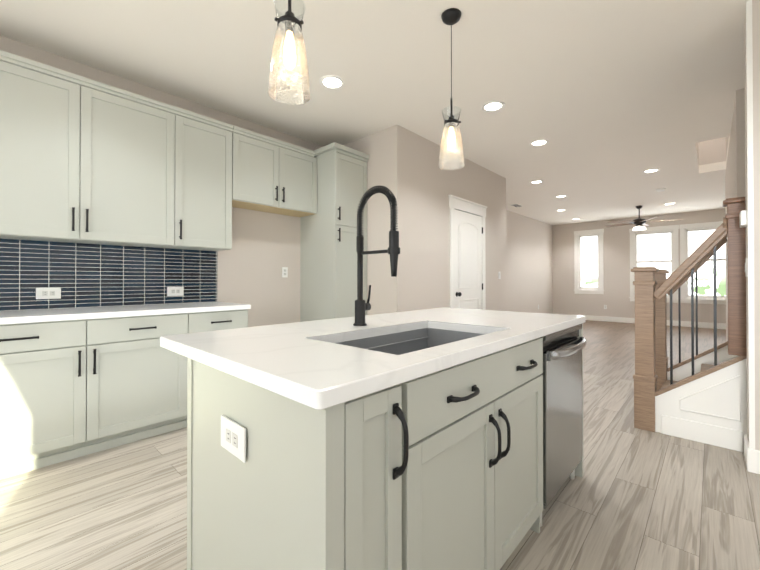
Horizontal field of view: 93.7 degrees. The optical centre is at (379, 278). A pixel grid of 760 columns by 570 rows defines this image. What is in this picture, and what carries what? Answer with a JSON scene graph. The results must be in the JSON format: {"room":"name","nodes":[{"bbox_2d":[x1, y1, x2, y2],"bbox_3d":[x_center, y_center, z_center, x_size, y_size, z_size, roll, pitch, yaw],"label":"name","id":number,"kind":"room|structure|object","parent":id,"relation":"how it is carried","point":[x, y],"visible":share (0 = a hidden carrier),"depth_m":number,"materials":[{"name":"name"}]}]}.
{"room":"kitchen","nodes":[
{"label":"kitchen","id":0,"kind":"room"},
{"bbox_2d":[0,0,749,224],"bbox_3d":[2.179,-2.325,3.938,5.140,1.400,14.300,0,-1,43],"label":"ceiling","id":1,"kind":"structure","parent":0,"point":[610,101],"depth_m":2.84,"materials":[{"name":"paint"}]},
{"bbox_2d":[268,0,310,104],"bbox_3d":[-0.346,-1.170,1.367,0.160,0.938,0.160,0,-1,43],"label":"pendant light","id":2,"kind":"object","parent":1,"relation":"hanging from","point":[289,24],"visible":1,"depth_m":1.35,"materials":[{"name":"clear glass"}]},
{"bbox_2d":[319,75,344,89],"bbox_3d":[-0.395,-1.626,2.955,0.213,0.010,0.212,0,-1,43],"label":"recessed light","id":3,"kind":"object","parent":1,"relation":"in","point":[332,82],"depth_m":2.96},
{"bbox_2d":[438,8,464,169],"bbox_3d":[0.444,-1.165,2.215,0.160,0.938,0.160,0,-1,43],"label":"pendant light","id":4,"kind":"object","parent":1,"relation":"hanging from","point":[451,16],"visible":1,"depth_m":2.20,"materials":[{"name":"clear glass"}]},
{"bbox_2d":[482,101,504,111],"bbox_3d":[1.068,-1.623,3.361,0.207,0.010,0.217,0,-1,43],"label":"recessed light","id":5,"kind":"object","parent":1,"relation":"in","point":[492,106],"depth_m":3.37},
{"bbox_2d":[530,180,542,183],"bbox_3d":[2.617,-1.606,5.940,0.199,0.010,0.221,0,-1,43],"label":"recessed light","id":6,"kind":"object","parent":1,"relation":"in","point":[536,181],"depth_m":5.95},
{"bbox_2d":[530,139,548,145],"bbox_3d":[1.895,-1.617,4.252,0.203,0.010,0.209,0,-1,43],"label":"recessed light","id":7,"kind":"object","parent":1,"relation":"in","point":[540,142],"depth_m":4.25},
{"bbox_2d":[605,205,682,230],"bbox_3d":[5.783,-1.248,7.922,1.443,0.699,1.401,0,-1,43],"label":"ceiling fan","id":8,"kind":"object","parent":1,"relation":"hanging from","point":[639,223],"visible":1,"depth_m":7.85,"materials":[{"name":"brown metal"}]},
{"bbox_2d":[643,168,659,172],"bbox_3d":[4.060,-1.610,5.331,0.194,0.010,0.213,0,-1,43],"label":"recessed light","id":9,"kind":"object","parent":1,"relation":"in","point":[656,169],"depth_m":5.34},
{"bbox_2d":[0,320,759,569],"bbox_3d":[2.179,1.196,3.915,5.140,0.100,14.300,0,-1,43],"label":"floor","id":10,"kind":"structure","parent":0,"point":[632,498],"depth_m":1.79,"materials":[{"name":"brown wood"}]},
{"bbox_2d":[0,314,199,478],"bbox_3d":[-2.069,0.697,2.445,0.628,0.878,1.305,0,-1,43],"label":"base cabinet","id":11,"kind":"object","parent":10,"relation":"on","point":[78,382],"depth_m":2.24,"materials":[{"name":"paint"}]},
{"bbox_2d":[0,302,250,325],"bbox_3d":[-2.307,0.238,2.180,0.646,0.038,2.874,0,-1,43],"label":"countertop","id":12,"kind":"structure","parent":11,"relation":"on","point":[13,317],"depth_m":2.42,"materials":[{"name":"white stone"}]},
{"bbox_2d":[200,310,247,331],"bbox_3d":[-1.525,0.701,3.029,0.628,0.878,0.531,0,-1,43],"label":"base cabinet","id":13,"kind":"object","parent":10,"relation":"on","point":[219,319],"depth_m":2.86,"materials":[{"name":"paint"}]},
{"bbox_2d":[300,142,368,321],"bbox_3d":[-0.533,-0.127,4.071,0.666,2.547,0.514,0,-1,43],"label":"pantry cabinet","id":14,"kind":"object","parent":10,"relation":"on","point":[328,263],"visible":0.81,"depth_m":3.87,"materials":[{"name":"paint"}]},
{"bbox_2d":[187,319,585,569],"bbox_3d":[0.277,0.692,1.599,0.770,0.878,1.876,0,-1,43],"label":"kitchen island","id":15,"kind":"object","parent":10,"relation":"on","point":[408,440],"depth_m":0.94,"materials":[{"name":"paint"}]},
{"bbox_2d":[160,307,584,414],"bbox_3d":[0.189,0.234,1.682,0.955,0.038,1.910,0,-1,43],"label":"island countertop","id":16,"kind":"structure","parent":15,"relation":"on","point":[300,363],"depth_m":1.07,"materials":[{"name":"white stone"}]},
{"bbox_2d":[353,185,399,325],"bbox_3d":[-0.007,-0.095,1.570,0.262,0.618,0.094,0,-1,43],"label":"faucet","id":17,"kind":"object","parent":16,"relation":"on","point":[361,305],"visible":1,"depth_m":1.60,"materials":[{"name":"black metal"}]},
{"bbox_2d":[332,323,483,354],"bbox_3d":[0.147,0.358,1.401,0.480,0.238,0.796,0,-1,43],"label":"sink","id":18,"kind":"object","parent":16,"relation":"in","point":[404,338],"depth_m":1.69,"materials":[{"name":"grey metal"}]},
{"bbox_2d":[540,324,585,526],"bbox_3d":[0.732,0.695,1.991,0.690,0.875,0.604,0,-1,43],"label":"dishwasher","id":19,"kind":"object","parent":10,"relation":"on","point":[562,411],"visible":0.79,"depth_m":1.73,"materials":[{"name":"silver metal"}]},
{"bbox_2d":[631,197,746,451],"bbox_3d":[2.895,0.186,2.533,1.691,1.900,1.079,0,-1,43],"label":"staircase","id":20,"kind":"structure","parent":10,"relation":"on","point":[701,397],"depth_m":2.52,"materials":[{"name":"brown wood"}]},
{"bbox_2d":[0,0,759,449],"bbox_3d":[2.179,-0.239,3.924,5.140,2.770,14.300,0,-1,43],"label":"wall","id":21,"kind":"structure","parent":0,"point":[530,260],"depth_m":4.04,"materials":[{"name":"paint"}]},
{"bbox_2d":[36,288,60,298],"bbox_3d":[-2.381,0.110,2.561,0.008,0.080,0.132,0,-1,43],"label":"outlet","id":22,"kind":"object","parent":21,"relation":"attached to","point":[48,293],"depth_m":2.56,"materials":[{"name":"white plastic"}]},
{"bbox_2d":[0,54,183,248],"bbox_3d":[-2.180,-0.809,2.559,0.323,1.087,1.305,0,-1,43],"label":"upper cabinet","id":23,"kind":"object","parent":21,"relation":"attached to","point":[86,160],"depth_m":2.47,"materials":[{"name":"paint"}]},
{"bbox_2d":[0,238,216,310],"bbox_3d":[-2.540,-0.023,2.402,0.008,0.487,2.839,0,-1,43],"label":"tile backsplash","id":24,"kind":"structure","parent":21,"relation":"attached to","point":[80,275],"depth_m":2.78,"materials":[{"name":"blue tile"}]},
{"bbox_2d":[167,287,183,295],"bbox_3d":[-1.818,0.119,3.166,0.008,0.080,0.132,0,-1,43],"label":"outlet","id":25,"kind":"object","parent":21,"relation":"attached to","point":[171,291],"depth_m":3.16,"materials":[{"name":"white plastic"}]},
{"bbox_2d":[184,114,232,250],"bbox_3d":[-1.636,-0.805,3.142,0.323,1.087,0.532,0,-1,43],"label":"upper cabinet","id":26,"kind":"object","parent":21,"relation":"attached to","point":[207,143],"depth_m":3.08,"materials":[{"name":"paint"}]},
{"bbox_2d":[232,126,316,216],"bbox_3d":[-1.118,-1.043,3.673,0.361,0.671,0.946,0,-1,43],"label":"upper cabinet","id":27,"kind":"object","parent":21,"relation":"attached to","point":[272,175],"visible":0.96,"depth_m":3.53,"materials":[{"name":"paint"}]},
{"bbox_2d":[282,267,287,276],"bbox_3d":[-1.064,-0.064,3.987,0.008,0.115,0.070,0,-1,43],"label":"outlet","id":28,"kind":"object","parent":21,"relation":"attached to","point":[284,269],"depth_m":3.98,"materials":[{"name":"white plastic"}]},
{"bbox_2d":[449,195,486,309],"bbox_3d":[1.219,0.051,4.844,0.098,2.200,0.996,0,-1,43],"label":"door","id":29,"kind":"structure","parent":21,"relation":"attached to","point":[467,264],"depth_m":4.82,"materials":[{"name":"white wood"}]},
{"bbox_2d":[573,221,725,303],"bbox_3d":[6.853,-0.375,9.179,3.359,1.970,0.140,0,-1,43],"label":"windows","id":30,"kind":"structure","parent":21,"relation":"attached to","point":[685,229],"depth_m":9.05,"materials":[{"name":"white wood"}]},
{"bbox_2d":[553,313,753,331],"bbox_3d":[6.957,1.112,9.022,4.810,0.135,0.014,0,-1,43],"label":"baseboard","id":31,"kind":"structure","parent":21,"relation":"attached to","point":[587,317],"depth_m":8.77,"materials":[{"name":"white wood"}]},
{"bbox_2d":[739,210,747,227],"bbox_3d":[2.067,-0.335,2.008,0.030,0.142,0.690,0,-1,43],"label":"thermostat","id":32,"kind":"object","parent":21,"relation":"attached to","point":[743,220],"depth_m":2.17,"materials":[{"name":"white plastic"}]},
{"bbox_2d":[745,258,747,276],"bbox_3d":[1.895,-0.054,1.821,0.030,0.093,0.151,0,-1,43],"label":"light switch","id":33,"kind":"object","parent":21,"relation":"attached to","point":[746,263],"depth_m":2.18,"materials":[{"name":"white plastic"}]},
{"label":"outside","id":34,"kind":"structure","parent":0,"visible":0},
{"bbox_2d":[581,230,725,295],"bbox_3d":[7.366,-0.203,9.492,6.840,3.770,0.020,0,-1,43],"label":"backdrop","id":35,"kind":"structure","parent":34,"point":[653,247],"depth_m":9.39,"materials":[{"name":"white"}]}
]}

